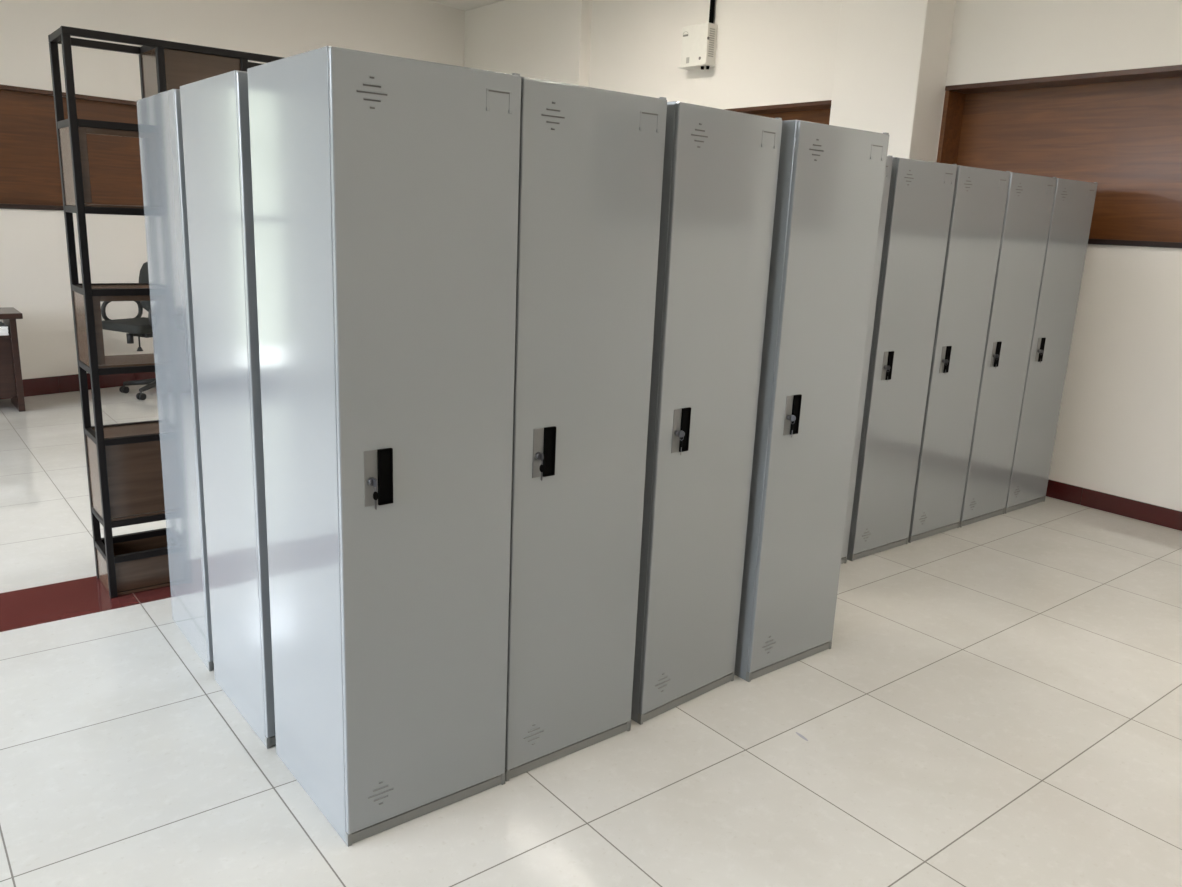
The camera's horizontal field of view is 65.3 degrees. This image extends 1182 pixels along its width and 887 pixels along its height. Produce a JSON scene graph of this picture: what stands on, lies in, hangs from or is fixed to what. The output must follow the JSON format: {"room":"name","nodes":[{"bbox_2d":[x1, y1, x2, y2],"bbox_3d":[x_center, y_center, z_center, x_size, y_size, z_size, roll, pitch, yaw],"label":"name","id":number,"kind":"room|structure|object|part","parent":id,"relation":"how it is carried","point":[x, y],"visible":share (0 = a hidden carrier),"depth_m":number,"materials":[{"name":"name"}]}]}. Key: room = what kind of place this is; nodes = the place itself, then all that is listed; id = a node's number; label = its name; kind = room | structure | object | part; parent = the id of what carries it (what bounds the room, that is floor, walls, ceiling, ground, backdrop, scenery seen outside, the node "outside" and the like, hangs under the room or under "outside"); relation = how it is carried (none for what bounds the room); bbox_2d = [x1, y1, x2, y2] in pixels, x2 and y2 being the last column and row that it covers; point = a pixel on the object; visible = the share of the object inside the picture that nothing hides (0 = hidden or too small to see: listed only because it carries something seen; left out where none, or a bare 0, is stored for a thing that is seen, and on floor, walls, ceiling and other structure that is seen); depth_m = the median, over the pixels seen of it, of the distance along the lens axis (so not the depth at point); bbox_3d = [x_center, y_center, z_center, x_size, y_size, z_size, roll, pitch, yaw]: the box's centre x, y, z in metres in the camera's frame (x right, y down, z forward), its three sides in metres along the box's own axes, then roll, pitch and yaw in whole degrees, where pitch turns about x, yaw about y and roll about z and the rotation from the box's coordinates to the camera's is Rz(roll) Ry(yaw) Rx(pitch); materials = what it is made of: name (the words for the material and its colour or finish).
{"room":"locker room","nodes":[
{"label":"locker room","id":0,"kind":"room"},
{"bbox_2d":[0,0,464,378],"bbox_3d":[-4.460,-2.130,6.724,0.300,3.610,9.750,13,17,37],"label":"wall","id":1,"kind":"structure","parent":0,"point":[34,266],"depth_m":7.32,"materials":[{"name":"white paint"}]},
{"bbox_2d":[0,84,143,210],"bbox_3d":[-3.532,-2.380,7.765,0.221,0.867,4.620,13,17,37],"label":"wood panel","id":2,"kind":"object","parent":1,"relation":"in","point":[30,177],"depth_m":7.01,"materials":[{"name":"brown wood"}]},
{"bbox_3d":[-3.550,-1.976,7.863,0.220,0.034,4.620,13,17,37],"label":"sill","id":3,"kind":"part","parent":2,"relation":"part of","materials":[{"name":"brown wood"}]},
{"bbox_2d":[0,372,155,398],"bbox_3d":[-3.620,-0.618,8.020,0.012,0.135,6.698,13,17,37],"label":"baseboard","id":4,"kind":"structure","parent":1,"relation":"attached to","point":[65,383],"depth_m":7.34,"materials":[{"name":"red tile"}]},
{"bbox_2d":[426,0,502,10],"bbox_3d":[-0.906,-2.864,2.493,10.000,0.120,13.900,-8,17,-38],"label":"ceiling","id":5,"kind":"structure","parent":0,"point":[465,5],"depth_m":9.45,"materials":[{"name":"paint"}]},
{"bbox_2d":[0,384,1181,886],"bbox_3d":[-1.065,0.747,3.372,10.000,0.100,13.900,-8,17,-38],"label":"floor","id":6,"kind":"structure","parent":0,"point":[996,701],"depth_m":2.74,"materials":[{"name":"tile"}]},
{"bbox_2d":[0,307,24,411],"bbox_3d":[-4.691,-0.539,6.293,1.400,0.705,0.430,-8,17,-38],"label":"wooden desk","id":7,"kind":"object","parent":6,"relation":"on","point":[11,384],"visible":0.88,"depth_m":6.54,"materials":[{"name":"brown wood"}]},
{"bbox_2d":[0,322,8,335],"bbox_3d":[-4.272,-0.809,6.520,0.215,0.062,0.290,-9,18,-39],"label":"paper stack","id":8,"kind":"object","parent":7,"relation":"on","point":[3,328],"visible":1,"depth_m":6.47,"materials":[{"name":"white paper"}]},
{"bbox_3d":[-4.609,-0.481,6.198,1.240,0.445,0.020,-8,17,-38],"label":"panel","id":9,"kind":"part","parent":7,"relation":"part of","materials":[{"name":"brown wood"}]},
{"bbox_2d":[101,261,155,399],"bbox_3d":[-3.450,-0.925,7.310,0.619,1.080,0.666,9,15,26],"label":"office chair","id":10,"kind":"object","parent":6,"relation":"on","point":[138,326],"visible":0.31,"depth_m":7.17,"materials":[{"name":"plastic"}]},
{"bbox_3d":[-3.702,-1.057,7.321,0.125,0.228,0.362,9,15,26],"label":"armrest","id":11,"kind":"part","parent":10,"relation":"part of","materials":[{"name":"plastic"}]},
{"bbox_3d":[-3.511,-0.921,7.201,0.480,0.070,0.420,9,15,26],"label":"seat","id":12,"kind":"part","parent":10,"relation":"part of","materials":[{"name":"fabric"}]},
{"bbox_3d":[-3.479,-0.790,7.173,0.046,0.131,0.129,9,15,26],"label":"lever","id":13,"kind":"part","parent":10,"relation":"part of","materials":[{"name":"plastic"}]},
{"bbox_3d":[-3.405,-1.241,7.306,0.460,0.460,0.131,9,15,26],"label":"backrest","id":14,"kind":"part","parent":10,"relation":"part of","materials":[{"name":"fabric"}]},
{"bbox_3d":[-3.274,-0.986,7.105,0.125,0.228,0.362,9,15,26],"label":"armrest","id":15,"kind":"part","parent":10,"relation":"part of","materials":[{"name":"plastic"}]},
{"bbox_2d":[48,26,283,597],"bbox_3d":[-1.433,-0.498,3.821,1.217,2.075,0.262,-8,17,-38],"label":"metal shelf","id":16,"kind":"object","parent":6,"relation":"on","point":[124,463],"visible":0.2,"depth_m":3.47,"materials":[{"name":"black metal"}]},
{"bbox_3d":[-1.857,-1.425,3.216,0.023,0.024,0.212,-8,17,-38],"label":"cross rail","id":17,"kind":"part","parent":16,"relation":"part of","materials":[{"name":"black metal"}]},
{"bbox_3d":[-1.870,-1.139,3.285,0.023,0.024,0.212,-8,17,-38],"label":"cross rail","id":18,"kind":"part","parent":16,"relation":"part of","materials":[{"name":"black metal"}]},
{"bbox_3d":[-1.882,-0.853,3.355,0.023,0.024,0.212,-8,17,-38],"label":"cross rail","id":19,"kind":"part","parent":16,"relation":"part of","materials":[{"name":"black metal"}]},
{"bbox_3d":[-1.975,-0.444,3.551,0.025,2.050,0.025,-8,17,-38],"label":"post","id":20,"kind":"part","parent":16,"relation":"part of","materials":[{"name":"black metal"}]},
{"bbox_3d":[-1.895,-0.571,3.424,0.023,0.024,0.212,-8,17,-38],"label":"cross rail","id":21,"kind":"part","parent":16,"relation":"part of","materials":[{"name":"black metal"}]},
{"bbox_3d":[-1.907,-0.290,3.492,0.023,0.024,0.212,-8,17,-38],"label":"cross rail","id":22,"kind":"part","parent":16,"relation":"part of","materials":[{"name":"black metal"}]},
{"bbox_3d":[-1.828,-0.394,3.371,0.025,2.050,0.025,-8,17,-38],"label":"post","id":23,"kind":"part","parent":16,"relation":"part of","materials":[{"name":"black metal"}]},
{"bbox_3d":[-1.919,-0.028,3.556,0.023,0.024,0.212,-8,17,-38],"label":"cross rail","id":24,"kind":"part","parent":16,"relation":"part of","materials":[{"name":"black metal"}]},
{"bbox_3d":[-1.933,0.288,3.633,0.023,0.024,0.212,-8,17,-38],"label":"cross rail","id":25,"kind":"part","parent":16,"relation":"part of","materials":[{"name":"black metal"}]},
{"bbox_3d":[-1.939,0.428,3.667,0.023,0.024,0.212,-8,17,-38],"label":"cross rail","id":26,"kind":"part","parent":16,"relation":"part of","materials":[{"name":"black metal"}]},
{"bbox_3d":[-1.329,-1.182,3.559,1.167,0.025,0.023,-8,17,-38],"label":"rail","id":27,"kind":"part","parent":16,"relation":"part of","materials":[{"name":"black metal"}]},
{"bbox_3d":[-1.500,-0.664,3.876,1.167,0.025,0.023,-8,17,-38],"label":"rail","id":28,"kind":"part","parent":16,"relation":"part of","materials":[{"name":"black metal"}]},
{"bbox_3d":[-1.341,-0.896,3.628,1.167,0.025,0.023,-8,17,-38],"label":"rail","id":29,"kind":"part","parent":16,"relation":"part of","materials":[{"name":"black metal"}]},
{"bbox_3d":[-1.354,-0.614,3.697,1.167,0.025,0.023,-8,17,-38],"label":"rail","id":30,"kind":"part","parent":16,"relation":"part of","materials":[{"name":"black metal"}]},
{"bbox_3d":[-1.524,-0.121,4.009,1.167,0.025,0.023,-8,17,-38],"label":"rail","id":31,"kind":"part","parent":16,"relation":"part of","materials":[{"name":"black metal"}]},
{"bbox_3d":[-1.366,-0.333,3.765,1.167,0.025,0.023,-8,17,-38],"label":"rail","id":32,"kind":"part","parent":16,"relation":"part of","materials":[{"name":"black metal"}]},
{"bbox_3d":[-1.378,-0.071,3.829,1.167,0.025,0.023,-8,17,-38],"label":"rail","id":33,"kind":"part","parent":16,"relation":"part of","materials":[{"name":"black metal"}]},
{"bbox_3d":[-1.544,0.336,4.120,1.167,0.025,0.023,-8,17,-38],"label":"rail","id":34,"kind":"part","parent":16,"relation":"part of","materials":[{"name":"black metal"}]},
{"bbox_3d":[-1.392,0.245,3.906,1.167,0.025,0.023,-8,17,-38],"label":"rail","id":35,"kind":"part","parent":16,"relation":"part of","materials":[{"name":"black metal"}]},
{"bbox_3d":[-1.398,0.386,3.941,1.167,0.025,0.023,-8,17,-38],"label":"rail","id":36,"kind":"part","parent":16,"relation":"part of","materials":[{"name":"black metal"}]},
{"bbox_3d":[-1.741,-0.478,3.732,0.025,2.050,0.025,-8,17,-38],"label":"post","id":37,"kind":"part","parent":16,"relation":"part of","materials":[{"name":"black metal"}]},
{"bbox_3d":[-1.623,-1.459,3.397,0.023,0.024,0.212,-8,17,-38],"label":"cross rail","id":38,"kind":"part","parent":16,"relation":"part of","materials":[{"name":"black metal"}]},
{"bbox_3d":[-1.462,-1.519,3.668,1.217,0.025,0.023,-8,17,-38],"label":"rail","id":39,"kind":"part","parent":16,"relation":"part of","materials":[{"name":"black metal"}]},
{"bbox_3d":[-1.594,-0.427,3.553,0.025,2.050,0.025,-8,17,-38],"label":"post","id":40,"kind":"part","parent":16,"relation":"part of","materials":[{"name":"black metal"}]},
{"bbox_3d":[-1.316,-1.468,3.489,1.217,0.025,0.023,-8,17,-38],"label":"rail","id":41,"kind":"part","parent":16,"relation":"part of","materials":[{"name":"black metal"}]},
{"bbox_3d":[-1.361,-0.461,3.734,0.025,2.050,0.025,-8,17,-38],"label":"post","id":42,"kind":"part","parent":16,"relation":"part of","materials":[{"name":"black metal"}]},
{"bbox_2d":[136,89,213,670],"bbox_3d":[-1.192,-0.205,3.172,0.458,1.833,0.504,-8,17,-36],"label":"locker","id":43,"kind":"object","parent":6,"relation":"on","point":[159,115],"visible":0.12,"depth_m":2.99,"materials":[{"name":"grey metal"}]},
{"bbox_3d":[-1.053,-0.172,2.990,0.457,1.800,0.016,-8,17,-36],"label":"door","id":44,"kind":"part","parent":43,"relation":"part of","materials":[{"name":"grey metal"}]},
{"bbox_2d":[180,70,275,748],"bbox_3d":[-0.858,-0.088,2.750,0.458,1.833,0.504,-8,17,-38],"label":"locker","id":45,"kind":"object","parent":6,"relation":"on","point":[215,109],"visible":0.15,"depth_m":2.56,"materials":[{"name":"grey metal"}]},
{"bbox_3d":[-0.715,-0.055,2.572,0.457,1.800,0.016,-8,17,-38],"label":"door","id":46,"kind":"part","parent":45,"relation":"part of","materials":[{"name":"grey metal"}]},
{"bbox_2d":[247,46,520,846],"bbox_3d":[-0.522,0.023,2.358,0.458,1.833,0.504,-8,17,-38],"label":"locker","id":47,"kind":"object","parent":6,"relation":"on","point":[385,188],"visible":1,"depth_m":2.15,"materials":[{"name":"grey metal"}]},
{"bbox_2d":[373,478,377,509],"bbox_3d":[-0.486,0.115,2.074,0.020,0.074,0.012,16,19,43],"label":"key","id":48,"kind":"object","parent":47,"relation":"hanging from","point":[375,482],"visible":1,"depth_m":2.07,"materials":[{"name":"metal"}]},
{"bbox_3d":[-0.482,0.077,2.089,0.068,0.130,0.010,-8,17,-38],"label":"handle","id":49,"kind":"part","parent":47,"relation":"part of","materials":[{"name":"grey plastic"}]},
{"bbox_3d":[-0.380,0.055,2.180,0.457,1.800,0.016,-8,17,-38],"label":"door","id":50,"kind":"part","parent":47,"relation":"part of","materials":[{"name":"grey metal"}]},
{"bbox_3d":[-0.208,-0.772,2.078,0.068,0.048,0.006,-8,17,-38],"label":"card frame","id":51,"kind":"part","parent":47,"relation":"part of","materials":[{"name":"grey metal"}]},
{"bbox_2d":[505,76,666,781],"bbox_3d":[-0.166,-0.032,2.646,0.458,1.833,0.504,-9,18,-38],"label":"locker","id":52,"kind":"object","parent":6,"relation":"on","point":[591,160],"visible":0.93,"depth_m":2.43,"materials":[{"name":"grey metal"}]},
{"bbox_2d":[539,453,543,480],"bbox_3d":[-0.127,0.060,2.362,0.012,0.074,0.020,-4,15,-25],"label":"key","id":53,"kind":"object","parent":52,"relation":"hanging from","point":[541,468],"visible":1,"depth_m":2.36,"materials":[{"name":"metal"}]},
{"bbox_3d":[-0.121,0.023,2.378,0.068,0.130,0.010,-9,18,-38],"label":"handle","id":54,"kind":"part","parent":52,"relation":"part of","materials":[{"name":"grey plastic"}]},
{"bbox_3d":[0.150,-0.828,2.370,0.068,0.048,0.006,-9,18,-38],"label":"card frame","id":55,"kind":"part","parent":52,"relation":"part of","materials":[{"name":"grey metal"}]},
{"bbox_2d":[631,101,781,724],"bbox_3d":[0.202,-0.093,2.964,0.458,1.833,0.504,-10,18,-42],"label":"locker","id":56,"kind":"object","parent":6,"relation":"on","point":[720,167],"visible":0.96,"depth_m":2.75,"materials":[{"name":"grey metal"}]},
{"bbox_3d":[0.263,-0.039,2.699,0.068,0.130,0.010,-10,18,-42],"label":"handle","id":57,"kind":"part","parent":56,"relation":"part of","materials":[{"name":"grey plastic"}]},
{"bbox_2d":[679,431,684,454],"bbox_3d":[0.262,-0.002,2.686,0.020,0.074,0.012,7,14,18],"label":"key","id":58,"kind":"object","parent":56,"relation":"hanging from","point":[682,433],"visible":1,"depth_m":2.68,"materials":[{"name":"metal"}]},
{"bbox_3d":[0.522,-0.893,2.706,0.068,0.048,0.006,-10,18,-42],"label":"card frame","id":59,"kind":"part","parent":56,"relation":"part of","materials":[{"name":"grey metal"}]},
{"bbox_2d":[734,120,888,681],"bbox_3d":[0.610,-0.147,3.260,0.458,1.833,0.504,-8,17,-38],"label":"locker","id":60,"kind":"object","parent":6,"relation":"on","point":[830,180],"visible":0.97,"depth_m":3.04,"materials":[{"name":"grey metal"}]},
{"bbox_3d":[0.653,-0.093,2.992,0.068,0.130,0.010,-8,17,-38],"label":"handle","id":61,"kind":"part","parent":60,"relation":"part of","materials":[{"name":"grey plastic"}]},
{"bbox_2d":[791,415,795,436],"bbox_3d":[0.650,-0.055,2.978,0.020,0.074,0.012,11,16,32],"label":"key","id":62,"kind":"object","parent":60,"relation":"hanging from","point":[793,418],"visible":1,"depth_m":2.97,"materials":[{"name":"metal"}]},
{"bbox_3d":[0.926,-0.943,2.983,0.068,0.048,0.006,-8,17,-38],"label":"card frame","id":63,"kind":"part","parent":60,"relation":"part of","materials":[{"name":"grey metal"}]},
{"bbox_2d":[841,155,892,563],"bbox_3d":[0.914,-0.351,4.153,0.458,1.833,0.504,-8,17,-38],"label":"locker","id":64,"kind":"object","parent":6,"relation":"on","point":[889,161],"visible":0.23,"depth_m":4.08,"materials":[{"name":"grey metal"}]},
{"bbox_2d":[847,157,956,560],"bbox_3d":[1.306,-0.408,4.457,0.458,1.833,0.504,-8,17,-38],"label":"locker","id":65,"kind":"object","parent":6,"relation":"on","point":[920,199],"visible":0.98,"depth_m":4.25,"materials":[{"name":"grey metal"}]},
{"bbox_3d":[1.347,-0.353,4.188,0.068,0.130,0.010,-8,17,-38],"label":"handle","id":66,"kind":"part","parent":65,"relation":"part of","materials":[{"name":"grey plastic"}]},
{"bbox_2d":[908,165,1009,542],"bbox_3d":[1.683,-0.463,4.752,0.458,1.833,0.504,-8,17,-38],"label":"locker","id":67,"kind":"object","parent":6,"relation":"on","point":[980,194],"visible":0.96,"depth_m":4.55,"materials":[{"name":"grey metal"}]},
{"bbox_3d":[1.723,-0.409,4.483,0.068,0.130,0.010,-8,17,-38],"label":"handle","id":68,"kind":"part","parent":67,"relation":"part of","materials":[{"name":"grey plastic"}]},
{"bbox_2d":[959,172,1056,527],"bbox_3d":[2.052,-0.515,5.033,0.458,1.833,0.504,-8,17,-38],"label":"locker","id":69,"kind":"object","parent":6,"relation":"on","point":[1029,202],"visible":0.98,"depth_m":4.83,"materials":[{"name":"grey metal"}]},
{"bbox_3d":[2.092,-0.461,4.764,0.068,0.130,0.010,-8,17,-38],"label":"handle","id":70,"kind":"part","parent":69,"relation":"part of","materials":[{"name":"grey plastic"}]},
{"bbox_2d":[1005,178,1097,513],"bbox_3d":[2.419,-0.568,5.316,0.458,1.833,0.504,-8,17,-38],"label":"locker","id":71,"kind":"object","parent":6,"relation":"on","point":[1074,200],"visible":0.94,"depth_m":5.11,"materials":[{"name":"grey metal"}]},
{"bbox_3d":[2.460,-0.513,5.047,0.068,0.130,0.010,-8,17,-38],"label":"handle","id":72,"kind":"part","parent":71,"relation":"part of","materials":[{"name":"grey plastic"}]},
{"bbox_2d":[589,0,1181,510],"bbox_3d":[2.617,-1.575,5.729,0.320,3.610,13.900,-8,17,-38],"label":"wall","id":73,"kind":"structure","parent":0,"point":[1119,432],"depth_m":5.36,"materials":[{"name":"white paint"}]},
{"bbox_2d":[464,0,591,86],"bbox_3d":[-0.898,-2.704,9.727,0.170,3.610,2.625,-8,17,-38],"label":"column","id":74,"kind":"structure","parent":73,"relation":"attached to","point":[550,40],"depth_m":8.93,"materials":[{"name":"white paint"}]},
{"bbox_2d":[677,22,717,69],"bbox_3d":[0.849,-3.155,7.351,0.125,0.332,0.311,-8,17,-38],"label":"electrical box","id":75,"kind":"object","parent":73,"relation":"attached to","point":[698,41],"visible":1,"depth_m":7.29,"materials":[{"name":"white plastic"}]},
{"bbox_2d":[708,28,714,56],"bbox_3d":[0.947,-3.147,7.234,0.055,0.207,0.004,-8,17,-38],"label":"grille","id":76,"kind":"object","parent":75,"relation":"attached to","point":[711,31],"depth_m":7.23,"materials":[{"name":"white plastic"}]},
{"bbox_2d":[709,0,714,23],"bbox_3d":[0.957,-3.572,7.191,0.038,0.564,0.038,-8,17,-38],"label":"conduit pipe","id":77,"kind":"object","parent":73,"relation":"attached to","point":[712,2],"visible":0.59,"depth_m":7.22,"materials":[{"name":"black plastic"}]},
{"bbox_2d":[724,100,831,124],"bbox_3d":[0.996,-2.259,7.616,0.270,0.903,2.850,-8,17,-38],"label":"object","id":78,"kind":"structure","parent":73,"relation":"in","point":[816,111],"depth_m":6.89,"materials":[{"name":"brown wood"}]},
{"bbox_3d":[1.067,-2.270,7.671,0.030,0.845,2.794,-8,17,-38],"label":"board panel","id":79,"kind":"part","parent":78,"relation":"part of","materials":[{"name":"brown wood"}]},
{"bbox_2d":[829,0,955,161],"bbox_3d":[1.915,-1.706,6.141,0.350,3.610,0.645,-8,17,-38],"label":"column","id":80,"kind":"structure","parent":73,"relation":"attached to","point":[892,56],"depth_m":5.79,"materials":[{"name":"white paint"}]},
{"bbox_2d":[936,65,1181,247],"bbox_3d":[3.239,-1.504,4.867,0.270,0.928,2.995,-8,17,-38],"label":"wood panel","id":81,"kind":"object","parent":73,"relation":"in","point":[1120,131],"depth_m":5.34,"materials":[{"name":"brown wood"}]},
{"bbox_3d":[3.220,-1.068,4.973,0.270,0.030,2.995,-8,17,-38],"label":"sill","id":82,"kind":"part","parent":81,"relation":"part of","materials":[{"name":"brown wood"}]},
{"bbox_2d":[1046,479,1181,530],"bbox_3d":[3.073,0.371,5.232,0.012,0.105,3.038,-8,17,-38],"label":"baseboard","id":83,"kind":"structure","parent":73,"relation":"attached to","point":[1146,512],"depth_m":5.29,"materials":[{"name":"red tile"}]}
]}

